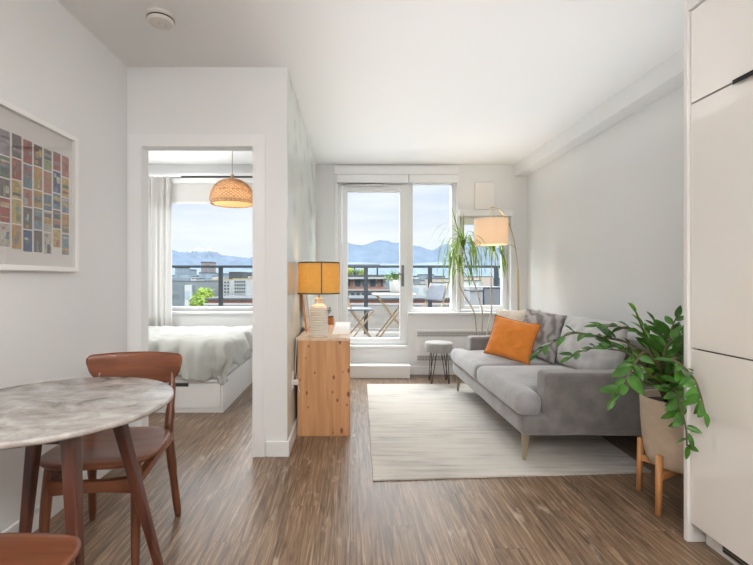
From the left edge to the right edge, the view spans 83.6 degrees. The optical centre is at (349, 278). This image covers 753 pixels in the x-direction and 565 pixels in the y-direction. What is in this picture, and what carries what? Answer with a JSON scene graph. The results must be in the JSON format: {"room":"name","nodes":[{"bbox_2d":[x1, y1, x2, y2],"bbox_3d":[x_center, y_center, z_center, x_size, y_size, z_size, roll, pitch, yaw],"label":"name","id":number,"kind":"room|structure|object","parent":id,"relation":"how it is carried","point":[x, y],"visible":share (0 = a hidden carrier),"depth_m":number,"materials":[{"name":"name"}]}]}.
{"room":"apartment living room","nodes":[
{"label":"apartment living room","id":0,"kind":"room"},
{"bbox_2d":[0,0,126,532],"bbox_3d":[-1.520,-0.114,0.075,0.120,2.548,5.350,0,0,0],"label":"wall","id":1,"kind":"structure","parent":0,"point":[53,68],"depth_m":2.16,"materials":[{"name":"paint"}]},
{"bbox_2d":[0,98,78,271],"bbox_3d":[-1.444,-0.389,1.673,0.032,0.703,1.085,0,0,0],"label":"picture frame","id":2,"kind":"object","parent":1,"relation":"attached to","point":[39,160],"visible":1,"depth_m":1.94,"materials":[{"name":"white wood"}]},
{"bbox_2d":[1,469,111,532],"bbox_3d":[-1.454,1.110,0.069,0.013,0.100,5.337,0,0,0],"label":"baseboard","id":3,"kind":"structure","parent":1,"relation":"attached to","point":[57,501],"depth_m":2.04,"materials":[{"name":"white paint"}]},
{"bbox_2d":[127,67,286,455],"bbox_3d":[-2.157,-0.114,2.790,3.486,2.548,0.080,0,0,0],"label":"wall","id":4,"kind":"structure","parent":0,"point":[160,100],"depth_m":2.75,"materials":[{"name":"paint"}]},
{"bbox_2d":[129,134,264,456],"bbox_3d":[-0.997,0.108,2.784,0.884,2.104,0.099,0,0,0],"label":"door frame","id":5,"kind":"structure","parent":4,"relation":"in","point":[140,145],"depth_m":2.74,"materials":[{"name":"white paint"}]},
{"bbox_2d":[266,441,288,456],"bbox_3d":[-0.473,1.110,2.744,0.152,0.100,0.013,0,0,0],"label":"baseboard","id":6,"kind":"structure","parent":4,"relation":"attached to","point":[273,448],"depth_m":2.74,"materials":[{"name":"white paint"}]},
{"bbox_2d":[287,67,315,440],"bbox_3d":[-0.412,-0.114,3.927,0.004,2.548,2.346,0,0,0],"label":"wall","id":7,"kind":"structure","parent":0,"point":[301,164],"depth_m":3.16,"materials":[{"name":"white paint"}]},
{"bbox_2d":[288,418,296,454],"bbox_3d":[-0.404,1.110,3.918,0.013,0.100,2.337,0,0,0],"label":"baseboard","id":8,"kind":"structure","parent":7,"relation":"attached to","point":[291,439],"depth_m":2.93,"materials":[{"name":"white paint"}]},
{"bbox_2d":[292,370,297,388],"bbox_3d":[-0.390,0.720,3.000,0.040,0.120,0.070,0,0,0],"label":"wall outlet","id":9,"kind":"object","parent":7,"relation":"attached to","point":[294,381],"visible":1,"depth_m":2.98,"materials":[{"name":"white plastic"}]},
{"bbox_2d":[149,165,526,365],"bbox_3d":[-0.875,-0.114,5.210,6.050,2.548,0.220,0,0,0],"label":"wall","id":10,"kind":"structure","parent":0,"point":[510,189],"depth_m":5.10,"materials":[{"name":"paint"}]},
{"bbox_2d":[149,175,180,325],"bbox_3d":[-2.325,-0.092,4.964,0.650,2.265,0.074,0,0,0],"label":"curtain","id":11,"kind":"object","parent":10,"relation":"hanging from","point":[160,186],"visible":0.4,"depth_m":4.96,"materials":[{"name":"white fabric"}]},
{"bbox_2d":[149,173,251,175],"bbox_3d":[-2.210,-1.243,5.045,3.380,0.030,0.110,0,0,0],"label":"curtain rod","id":12,"kind":"structure","parent":10,"relation":"attached to","point":[181,174],"depth_m":4.99,"materials":[{"name":"white metal"}]},
{"bbox_2d":[171,176,251,203],"bbox_3d":[-1.685,-1.065,5.055,2.130,0.321,0.090,0,0,0],"label":"roller blind","id":13,"kind":"object","parent":10,"relation":"attached to","point":[185,189],"visible":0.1,"depth_m":5.05,"materials":[{"name":"white fabric"}]},
{"bbox_2d":[172,306,251,310],"bbox_3d":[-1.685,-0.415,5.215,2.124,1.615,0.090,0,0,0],"label":"window sill","id":14,"kind":"structure","parent":10,"relation":"in","point":[174,308],"depth_m":5.17,"materials":[{"name":"white paint"}]},
{"bbox_2d":[172,311,251,313],"bbox_3d":[-1.685,0.407,5.115,2.210,0.030,0.110,0,0,0],"label":"trim","id":15,"kind":"structure","parent":10,"relation":"attached to","point":[173,312],"depth_m":5.06,"materials":[{"name":"white paint"}]},
{"bbox_2d":[334,175,337,321],"bbox_3d":[-0.171,-0.228,5.120,0.042,2.065,0.080,0,0,0],"label":"trim","id":16,"kind":"structure","parent":10,"relation":"attached to","point":[335,176],"depth_m":5.08,"materials":[{"name":"white paint"}]},
{"bbox_2d":[337,175,407,182],"bbox_3d":[0.271,-1.210,5.072,0.862,0.090,0.055,0,0,0],"label":"roller blind","id":17,"kind":"object","parent":10,"relation":"attached to","point":[340,178],"visible":1,"depth_m":5.04,"materials":[{"name":"white fabric"}]},
{"bbox_2d":[338,180,408,347],"bbox_3d":[0.275,-0.193,5.170,0.890,2.055,0.240,0,0,0],"label":"door","id":18,"kind":"structure","parent":10,"relation":"in","point":[344,189],"depth_m":5.14,"materials":[{"name":"white"}]},
{"bbox_2d":[334,166,458,174],"bbox_3d":[0.560,-1.312,5.082,1.500,0.105,0.035,0,0,0],"label":"trim","id":19,"kind":"structure","parent":10,"relation":"attached to","point":[338,170],"depth_m":5.07,"materials":[{"name":"white paint"}]},
{"bbox_2d":[409,183,455,311],"bbox_3d":[1.010,-0.407,5.200,0.580,1.625,0.100,0,0,0],"label":"window","id":20,"kind":"structure","parent":10,"relation":"in","point":[452,308],"depth_m":5.15,"materials":[{"name":"white"}]},
{"bbox_2d":[410,366,455,374],"bbox_3d":[1.429,1.110,5.093,1.417,0.100,0.013,0,0,0],"label":"baseboard","id":21,"kind":"structure","parent":10,"relation":"attached to","point":[414,370],"depth_m":5.09,"materials":[{"name":"white paint"}]},
{"bbox_2d":[409,175,457,182],"bbox_3d":[1.006,-1.210,5.072,0.588,0.090,0.055,0,0,0],"label":"roller blind","id":22,"kind":"object","parent":10,"relation":"attached to","point":[412,178],"visible":1,"depth_m":5.04,"materials":[{"name":"white fabric"}]},
{"bbox_2d":[407,312,496,314],"bbox_3d":[1.383,0.416,5.110,1.355,0.027,0.120,0,0,0],"label":"trim","id":23,"kind":"structure","parent":10,"relation":"attached to","point":[408,313],"depth_m":5.05,"materials":[{"name":"white paint"}]},
{"bbox_2d":[414,329,491,361],"bbox_3d":[1.430,0.810,5.086,1.300,0.400,0.028,0,0,0],"label":"wall heater","id":24,"kind":"object","parent":10,"relation":"attached to","point":[458,337],"visible":0.41,"depth_m":5.08,"materials":[{"name":"white paint"}]},
{"bbox_2d":[417,355,451,360],"bbox_3d":[1.430,0.956,5.077,1.240,0.068,0.009,0,0,0],"label":"grille","id":25,"kind":"object","parent":24,"relation":"attached to","point":[419,357],"depth_m":5.07,"materials":[{"name":"silver metal"}]},
{"bbox_2d":[417,331,490,336],"bbox_3d":[1.430,0.666,5.077,1.240,0.068,0.009,0,0,0],"label":"grille","id":26,"kind":"object","parent":24,"relation":"attached to","point":[419,333],"depth_m":5.07,"materials":[{"name":"silver metal"}]},
{"bbox_2d":[460,216,507,311],"bbox_3d":[1.645,-0.193,5.210,0.614,1.225,0.120,0,0,0],"label":"window","id":27,"kind":"structure","parent":10,"relation":"in","point":[504,282],"depth_m":5.17,"materials":[{"name":"white"}]},
{"bbox_2d":[458,210,512,224],"bbox_3d":[1.640,-0.253,5.094,0.650,1.165,0.048,0,0,0],"label":"roller blind","id":28,"kind":"object","parent":27,"relation":"attached to","point":[469,215],"visible":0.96,"depth_m":5.07,"materials":[{"name":"white fabric"}]},
{"bbox_2d":[474,182,494,209],"bbox_3d":[1.630,-1.005,5.089,0.240,0.330,0.022,0,0,0],"label":"access panel","id":29,"kind":"object","parent":10,"relation":"attached to","point":[482,191],"visible":1,"depth_m":5.08,"materials":[{"name":"white plastic"}]},
{"bbox_2d":[57,0,683,164],"bbox_3d":[-0.875,-1.448,1.310,6.450,0.120,8.020,0,0,0],"label":"ceiling","id":30,"kind":"structure","parent":0,"point":[375,82],"depth_m":2.61,"materials":[{"name":"white paint"}]},
{"bbox_2d":[146,8,175,29],"bbox_3d":[-1.000,-1.365,2.220,0.144,0.047,0.144,0,0,0],"label":"smoke detector","id":31,"kind":"object","parent":30,"relation":"attached to","point":[159,18],"visible":1,"depth_m":2.19,"materials":[{"name":"white plastic"}]},
{"bbox_2d":[147,12,174,24],"bbox_3d":[-1.000,-1.367,2.220,0.135,0.008,0.135,0,0,0],"label":"vent","id":32,"kind":"object","parent":31,"relation":"attached to","point":[167,17],"depth_m":2.18,"materials":[{"name":"grey plastic"}]},
{"bbox_2d":[209,151,251,207],"bbox_3d":[-1.115,-1.046,3.980,0.416,0.684,0.417,0,0,30],"label":"pendant lamp","id":33,"kind":"object","parent":30,"relation":"hanging from","point":[231,192],"visible":0.91,"depth_m":3.85,"materials":[{"name":"beige wicker"}]},
{"bbox_2d":[350,331,398,336],"bbox_3d":[0.000,0.960,6.110,8.400,0.200,1.580,0,0,0],"label":"floor","id":34,"kind":"structure","parent":0,"point":[360,333],"depth_m":6.51,"materials":[{"name":"concrete"}]},
{"bbox_2d":[172,265,500,333],"bbox_3d":[0.000,0.323,6.600,8.400,1.075,0.060,0,0,0],"label":"balcony railing","id":35,"kind":"object","parent":34,"relation":"on","point":[220,267],"visible":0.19,"depth_m":6.58,"materials":[{"name":"grey metal"}]},
{"bbox_2d":[348,296,374,336],"bbox_3d":[0.089,0.462,5.928,0.459,0.810,0.401,0,0,-6],"label":"bistro chair","id":36,"kind":"object","parent":34,"relation":"on","point":[351,309],"visible":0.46,"depth_m":5.76,"materials":[{"name":"brown wood"}]},
{"bbox_2d":[372,293,416,336],"bbox_3d":[0.630,0.538,6.120,0.600,0.657,0.520,0,0,0],"label":"bistro table","id":37,"kind":"object","parent":34,"relation":"on","point":[377,295],"visible":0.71,"depth_m":5.93,"materials":[{"name":"grey wood"}]},
{"bbox_2d":[382,271,398,293],"bbox_3d":[0.655,0.032,6.087,0.404,0.354,0.353,0,0,0],"label":"potted flowers","id":38,"kind":"object","parent":37,"relation":"on","point":[394,284],"visible":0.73,"depth_m":6.04,"materials":[{"name":"white ceramic"}]},
{"bbox_2d":[424,283,448,306],"bbox_3d":[1.067,0.462,5.771,0.459,0.810,0.401,0,0,-32],"label":"bistro chair","id":39,"kind":"object","parent":34,"relation":"on","point":[435,292],"visible":0.4,"depth_m":5.86,"materials":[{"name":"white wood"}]},
{"bbox_2d":[461,286,482,309],"bbox_3d":[1.787,0.482,6.175,0.198,0.755,0.470,0,0,0],"label":"box","id":40,"kind":"object","parent":34,"relation":"on","point":[470,292],"visible":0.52,"depth_m":5.95,"materials":[{"name":"grey plastic"}]},
{"bbox_2d":[483,286,502,309],"bbox_3d":[2.049,0.485,6.165,0.305,0.750,0.490,0,0,0],"label":"box","id":41,"kind":"object","parent":34,"relation":"on","point":[496,290],"visible":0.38,"depth_m":5.93,"materials":[{"name":"grey plastic"}]},
{"bbox_2d":[33,375,733,564],"bbox_3d":[-0.875,1.210,1.210,6.450,0.100,7.820,0,0,0],"label":"floor","id":42,"kind":"structure","parent":0,"point":[321,503],"depth_m":2.10,"materials":[{"name":"brown wood"}]},
{"bbox_2d":[0,533,80,564],"bbox_3d":[-0.925,0.761,0.929,0.446,0.802,0.502,0,0,0],"label":"dining chair","id":43,"kind":"object","parent":42,"relation":"on","point":[15,548],"visible":1,"depth_m":1.10,"materials":[{"name":"brown wood"}]},
{"bbox_2d":[0,377,173,564],"bbox_3d":[-1.010,0.790,1.435,0.754,0.740,0.754,0,0,0],"label":"dining table","id":44,"kind":"object","parent":42,"relation":"on","point":[62,412],"visible":1,"depth_m":1.42,"materials":[{"name":"stone"}]},
{"bbox_2d":[38,351,181,564],"bbox_3d":[-1.026,0.761,1.846,0.446,0.802,0.502,0,0,-5],"label":"dining chair","id":45,"kind":"object","parent":42,"relation":"on","point":[100,451],"visible":0.69,"depth_m":1.86,"materials":[{"name":"brown wood"}]},
{"bbox_2d":[154,352,251,412],"bbox_3d":[-2.150,0.910,4.274,2.100,0.500,1.273,0,0,0],"label":"bed","id":46,"kind":"object","parent":42,"relation":"on","point":[191,396],"visible":0.13,"depth_m":3.64,"materials":[{"name":"white laminate"}]},
{"bbox_2d":[149,326,251,384],"bbox_3d":[-1.975,0.716,4.219,1.979,0.416,1.375,0,0,0],"label":"duvet","id":47,"kind":"object","parent":46,"relation":"on","point":[207,352],"visible":0.42,"depth_m":3.65,"materials":[{"name":"grey fabric"}]},
{"bbox_2d":[297,322,350,435],"bbox_3d":[-0.194,0.797,3.680,0.396,0.725,1.164,0,0,0],"label":"wooden cabinet","id":48,"kind":"object","parent":42,"relation":"on","point":[323,363],"visible":0.88,"depth_m":3.10,"materials":[{"name":"brown wood"}]},
{"bbox_2d":[301,294,309,331],"bbox_3d":[-0.381,0.266,3.620,0.057,0.339,0.300,0,0,0],"label":"frame","id":49,"kind":"object","parent":48,"relation":"on","point":[303,296],"visible":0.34,"depth_m":3.56,"materials":[{"name":"brown wood"}]},
{"bbox_2d":[303,294,309,327],"bbox_3d":[-0.381,0.266,3.620,0.044,0.299,0.260,0,0,0],"label":"picture","id":50,"kind":"object","parent":49,"relation":"attached to","point":[305,303],"depth_m":3.59},
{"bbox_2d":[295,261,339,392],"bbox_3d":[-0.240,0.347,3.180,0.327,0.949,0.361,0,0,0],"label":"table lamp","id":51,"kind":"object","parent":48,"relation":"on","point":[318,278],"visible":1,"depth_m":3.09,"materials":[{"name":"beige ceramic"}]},
{"bbox_2d":[327,316,333,324],"bbox_3d":[-0.185,0.394,4.020,0.064,0.082,0.064,0,0,0],"label":"candle jar","id":52,"kind":"object","parent":48,"relation":"on","point":[330,320],"visible":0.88,"depth_m":4.00,"materials":[{"name":"orange glass"}]},
{"bbox_2d":[332,323,348,333],"bbox_3d":[-0.073,0.433,3.730,0.134,0.004,0.860,0,0,0],"label":"paper sheet","id":53,"kind":"object","parent":48,"relation":"on","point":[340,328],"visible":1,"depth_m":3.66,"materials":[{"name":"white paper"}]},
{"bbox_2d":[350,362,410,377],"bbox_3d":[0.345,1.085,4.995,0.730,0.150,0.210,0,0,0],"label":"step","id":54,"kind":"structure","parent":42,"relation":"on","point":[357,369],"depth_m":4.90,"materials":[{"name":"white paint"}]},
{"bbox_2d":[425,340,452,383],"bbox_3d":[0.995,0.929,4.700,0.306,0.462,0.306,0,0,0],"label":"stool","id":55,"kind":"object","parent":42,"relation":"on","point":[441,347],"visible":0.97,"depth_m":4.61,"materials":[{"name":"fabric"}]},
{"bbox_2d":[427,196,514,334],"bbox_3d":[1.349,0.095,4.842,0.828,2.131,1.110,0,0,37],"label":"dracaena plant","id":56,"kind":"object","parent":42,"relation":"on","point":[463,241],"visible":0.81,"depth_m":4.70,"materials":[{"name":"green plant"}]},
{"bbox_2d":[474,206,519,310],"bbox_3d":[1.699,0.178,4.663,0.667,1.963,0.358,0,0,-16],"label":"floor lamp","id":57,"kind":"object","parent":42,"relation":"on","point":[493,230],"visible":0.84,"depth_m":4.48,"materials":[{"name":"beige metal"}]},
{"bbox_2d":[367,384,650,480],"bbox_3d":[1.036,1.154,3.515,1.808,0.010,2.210,0,0,0],"label":"rug","id":58,"kind":"object","parent":42,"relation":"on","point":[418,431],"visible":0.75,"depth_m":2.92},
{"bbox_2d":[451,311,683,459],"bbox_3d":[1.575,0.729,3.490,1.074,0.862,1.784,0,0,0],"label":"sofa","id":59,"kind":"object","parent":58,"relation":"on","point":[541,397],"visible":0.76,"depth_m":2.66,"materials":[{"name":"fabric"}]},
{"bbox_2d":[451,348,563,379],"bbox_3d":[1.476,0.772,3.934,0.876,0.181,0.888,0,0,0],"label":"seat cushion","id":60,"kind":"object","parent":59,"relation":"on","point":[468,361],"depth_m":3.69,"materials":[{"name":"fabric"}]},
{"bbox_2d":[483,314,540,364],"bbox_3d":[1.412,0.528,3.677,0.193,0.407,0.463,0,0,-45],"label":"cushion","id":61,"kind":"object","parent":59,"relation":"on","point":[511,339],"visible":0.99,"depth_m":3.62,"materials":[{"name":"orange fabric"}]},
{"bbox_2d":[497,309,539,321],"bbox_3d":[1.603,0.497,4.073,0.216,0.418,0.476,0,0,-40],"label":"cushion","id":62,"kind":"object","parent":59,"relation":"on","point":[515,315],"visible":0.16,"depth_m":4.07,"materials":[{"name":"beige fabric"}]},
{"bbox_2d":[477,365,573,414],"bbox_3d":[1.476,0.771,3.046,0.875,0.184,0.884,0,0,0],"label":"seat cushion","id":63,"kind":"object","parent":59,"relation":"on","point":[518,389],"depth_m":2.76,"materials":[{"name":"fabric"}]},
{"bbox_2d":[523,308,566,364],"bbox_3d":[1.678,0.494,3.719,0.215,0.444,0.469,0,0,-18],"label":"cushion","id":64,"kind":"object","parent":59,"relation":"on","point":[551,327],"visible":0.62,"depth_m":3.58,"materials":[{"name":"fabric"}]},
{"bbox_2d":[557,315,627,369],"bbox_3d":[1.799,0.505,3.160,0.266,0.414,0.740,0,0,0],"label":"cushion","id":65,"kind":"object","parent":59,"relation":"on","point":[593,359],"depth_m":3.01,"materials":[{"name":"grey fabric"}]},
{"bbox_2d":[636,437,683,516],"bbox_3d":[1.675,1.015,2.150,0.284,0.291,0.284,0,0,17],"label":"plant stand","id":66,"kind":"object","parent":42,"relation":"on","point":[661,474],"visible":0.49,"depth_m":2.07,"materials":[{"name":"brown wood"}]},
{"bbox_2d":[529,303,709,473],"bbox_3d":[1.375,0.536,2.177,0.786,0.838,0.701,0,0,44],"label":"plant","id":67,"kind":"object","parent":66,"relation":"on","point":[663,410],"visible":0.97,"depth_m":2.03,"materials":[{"name":"green plant"}]},
{"bbox_2d":[684,0,752,564],"bbox_3d":[1.816,-0.113,1.212,0.664,2.546,1.324,0,0,0],"label":"pantry cabinet","id":68,"kind":"object","parent":42,"relation":"on","point":[718,34],"visible":1,"depth_m":1.70,"materials":[{"name":"white"}]},
{"bbox_2d":[722,546,748,564],"bbox_3d":[1.555,1.114,1.225,0.010,0.048,1.050,0,0,0],"label":"vent grille","id":69,"kind":"object","parent":68,"relation":"attached to","point":[728,554],"depth_m":1.71,"materials":[{"name":"black metal"}]},
{"bbox_2d":[515,48,683,175],"bbox_3d":[2.075,-1.319,1.250,0.150,0.138,7.700,0,0,0],"label":"ceiling beam","id":70,"kind":"structure","parent":0,"point":[668,76],"depth_m":3.23,"materials":[{"name":"paint"}]},
{"bbox_2d":[527,85,683,336],"bbox_3d":[2.210,-0.114,1.360,0.120,2.548,7.920,0,0,0],"label":"wall","id":71,"kind":"structure","parent":0,"point":[605,217],"depth_m":3.38,"materials":[{"name":"paint"}]},
{"label":"outside","id":72,"kind":"structure","parent":0,"visible":0},
{"bbox_3d":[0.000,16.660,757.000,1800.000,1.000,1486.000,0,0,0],"label":"ground","id":73,"kind":"structure","parent":72,"visible":0},
{"bbox_2d":[175,268,188,280],"bbox_3d":[-122.500,3.901,306.929,5.429,24.517,14.143,0,0,0],"label":"building","id":74,"kind":"structure","parent":73,"relation":"on","point":[181,274],"depth_m":300.45,"materials":[{"name":"grey"}]},
{"bbox_2d":[189,269,196,280],"bbox_3d":[-124.571,4.385,326.924,5.791,23.550,14.152,0,0,0],"label":"building","id":75,"kind":"structure","parent":73,"relation":"on","point":[192,272],"depth_m":324.47,"materials":[{"name":"grey"}]},
{"bbox_2d":[172,281,217,305],"bbox_3d":[-32.191,8.251,86.650,5.829,15.817,14.700,0,0,0],"label":"building","id":76,"kind":"structure","parent":73,"relation":"on","point":[181,290],"depth_m":80.00,"materials":[{"name":"grey concrete"}]},
{"bbox_2d":[186,294,205,305],"bbox_3d":[-13.903,8.740,38.000,1.600,14.840,1.631,0,0,34],"label":"tree","id":77,"kind":"object","parent":73,"relation":"on","point":[196,300],"visible":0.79,"depth_m":37.62,"materials":[{"name":"green plant"}]},
{"bbox_2d":[192,278,203,280],"bbox_3d":[-62.940,7.938,173.960,2.267,16.443,8.081,0,0,0],"label":"building","id":78,"kind":"structure","parent":73,"relation":"on","point":[193,279],"depth_m":170.96,"materials":[{"name":"grey"}]},
{"bbox_2d":[194,287,216,305],"bbox_3d":[-15.575,8.502,44.989,2.462,15.316,2.216,0,0,-4],"label":"tree","id":79,"kind":"object","parent":73,"relation":"on","point":[206,293],"visible":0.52,"depth_m":44.61,"materials":[{"name":"green plant"}]},
{"bbox_2d":[199,272,215,280],"bbox_3d":[-86.905,6.086,256.940,6.310,20.148,14.119,0,0,0],"label":"building","id":80,"kind":"structure","parent":73,"relation":"on","point":[207,276],"depth_m":250.00,"materials":[{"name":"grey"}]},
{"bbox_2d":[201,262,215,272],"bbox_3d":[-116.774,1.118,346.919,8.176,30.084,14.162,0,0,0],"label":"building","id":81,"kind":"structure","parent":73,"relation":"on","point":[213,270],"depth_m":340.04,"materials":[{"name":"grey"}]},
{"bbox_2d":[210,279,232,295],"bbox_3d":[-33.300,8.119,114.940,5.554,16.083,14.120,0,0,0],"label":"building","id":82,"kind":"structure","parent":73,"relation":"on","point":[227,283],"depth_m":108.00,"materials":[{"name":"grey concrete"}]},
{"bbox_2d":[216,273,228,278],"bbox_3d":[-88.333,6.180,286.933,9.067,19.960,14.133,0,0,0],"label":"building","id":83,"kind":"structure","parent":73,"relation":"on","point":[226,275],"depth_m":283.35,"materials":[{"name":"grey"}]},
{"bbox_2d":[229,272,251,278],"bbox_3d":[-38.167,6.880,146.967,4.533,18.560,14.067,0,0,0],"label":"building","id":84,"kind":"structure","parent":73,"relation":"on","point":[232,275],"depth_m":140.00,"materials":[{"name":"grey concrete"}]},
{"bbox_2d":[233,278,251,294],"bbox_3d":[-24.095,8.003,98.940,3.198,16.313,14.120,0,0,0],"label":"building","id":85,"kind":"structure","parent":73,"relation":"on","point":[241,286],"depth_m":91.99,"materials":[{"name":"grey"}]},
{"bbox_2d":[204,295,449,305],"bbox_3d":[-1.429,8.759,31.250,17.714,14.803,7.500,0,0,0],"label":"terrace","id":86,"kind":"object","parent":73,"relation":"on","point":[228,300],"visible":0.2,"depth_m":30.00,"materials":[{"name":"grey"}]},
{"bbox_2d":[348,289,389,294],"bbox_3d":[-1.493,8.577,38.400,12.100,15.166,5.200,0,0,0],"label":"apartment building","id":87,"kind":"structure","parent":73,"relation":"on","point":[350,291],"depth_m":36.00,"materials":[{"name":"grey"}]},
{"bbox_2d":[348,268,392,288],"bbox_3d":[-2.450,7.286,48.650,13.300,17.748,14.700,0,0,0],"label":"apartment building","id":88,"kind":"structure","parent":73,"relation":"on","point":[354,281],"depth_m":41.84,"materials":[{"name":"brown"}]},
{"bbox_2d":[348,268,353,274],"bbox_3d":[-0.072,-0.869,44.989,1.198,1.099,1.198,0,0,0],"label":"shrub","id":89,"kind":"object","parent":88,"relation":"on","point":[350,272],"visible":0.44,"depth_m":44.69,"materials":[{"name":"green plant"}]},
{"bbox_2d":[351,269,359,274],"bbox_3d":[0.595,-0.643,45.005,0.894,0.840,0.856,0,0,0],"label":"shrub","id":90,"kind":"object","parent":88,"relation":"on","point":[355,272],"visible":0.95,"depth_m":44.79,"materials":[{"name":"green plant"}]},
{"bbox_2d":[348,306,449,330],"bbox_3d":[0.000,8.961,18.250,18.000,14.398,18.500,0,0,0],"label":"flat roof","id":91,"kind":"structure","parent":73,"relation":"on","point":[381,315],"depth_m":19.22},
{"bbox_2d":[386,276,444,288],"bbox_3d":[65.000,6.480,426.900,60.600,19.360,14.200,0,0,0],"label":"building","id":92,"kind":"structure","parent":73,"relation":"on","point":[387,283],"depth_m":420.00,"materials":[{"name":"grey concrete"}]},
{"bbox_2d":[413,279,419,283],"bbox_3d":[21.333,8.130,146.967,4.200,16.060,14.067,0,0,0],"label":"building","id":93,"kind":"structure","parent":73,"relation":"on","point":[415,281],"depth_m":140.00,"materials":[{"name":"grey"}]},
{"bbox_2d":[413,284,425,294],"bbox_3d":[18.595,8.774,116.974,2.776,14.772,14.052,0,0,0],"label":"building","id":94,"kind":"structure","parent":73,"relation":"on","point":[419,289],"depth_m":109.99,"materials":[{"name":"grey"}]},
{"bbox_2d":[417,274,433,283],"bbox_3d":[55.000,6.401,306.929,10.429,19.517,14.143,0,0,0],"label":"building","id":95,"kind":"structure","parent":73,"relation":"on","point":[421,276],"depth_m":300.01,"materials":[{"name":"grey"}]},
{"bbox_2d":[425,278,448,293],"bbox_3d":[32.321,7.955,156.964,6.286,16.410,14.071,0,0,0],"label":"building","id":96,"kind":"structure","parent":73,"relation":"on","point":[426,279],"depth_m":150.01,"materials":[{"name":"grey"}]},
{"bbox_2d":[432,282,449,296],"bbox_3d":[24.048,8.473,106.976,5.381,15.374,14.048,0,0,0],"label":"building","id":97,"kind":"structure","parent":73,"relation":"on","point":[448,289],"depth_m":100.00,"materials":[{"name":"grey"}]},
{"bbox_2d":[464,280,480,290],"bbox_3d":[34.571,8.266,126.971,5.886,15.789,14.057,0,0,0],"label":"building","id":98,"kind":"structure","parent":73,"relation":"on","point":[466,282],"depth_m":120.01,"materials":[{"name":"grey"}]},
{"bbox_2d":[466,276,492,285],"bbox_3d":[42.095,7.662,136.969,4.519,16.996,14.062,0,0,0],"label":"building","id":99,"kind":"structure","parent":73,"relation":"on","point":[486,282],"depth_m":130.01,"materials":[{"name":"grey concrete"}]},
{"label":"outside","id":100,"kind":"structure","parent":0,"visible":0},
{"bbox_2d":[172,262,500,277],"bbox_3d":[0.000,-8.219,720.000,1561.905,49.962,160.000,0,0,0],"label":"foothills","id":101,"kind":"structure","parent":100,"point":[371,271],"depth_m":770.23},
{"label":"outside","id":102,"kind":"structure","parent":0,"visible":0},
{"bbox_2d":[172,240,500,268],"bbox_3d":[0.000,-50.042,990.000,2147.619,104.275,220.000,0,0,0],"label":"range","id":103,"kind":"object","parent":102,"point":[379,251],"visible":0.11,"depth_m":1047.65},
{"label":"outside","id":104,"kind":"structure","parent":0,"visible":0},
{"bbox_2d":[180,247,248,261],"bbox_3d":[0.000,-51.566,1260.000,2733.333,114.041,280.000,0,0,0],"label":"range","id":105,"kind":"object","parent":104,"point":[198,252],"visible":0.03,"depth_m":1371.41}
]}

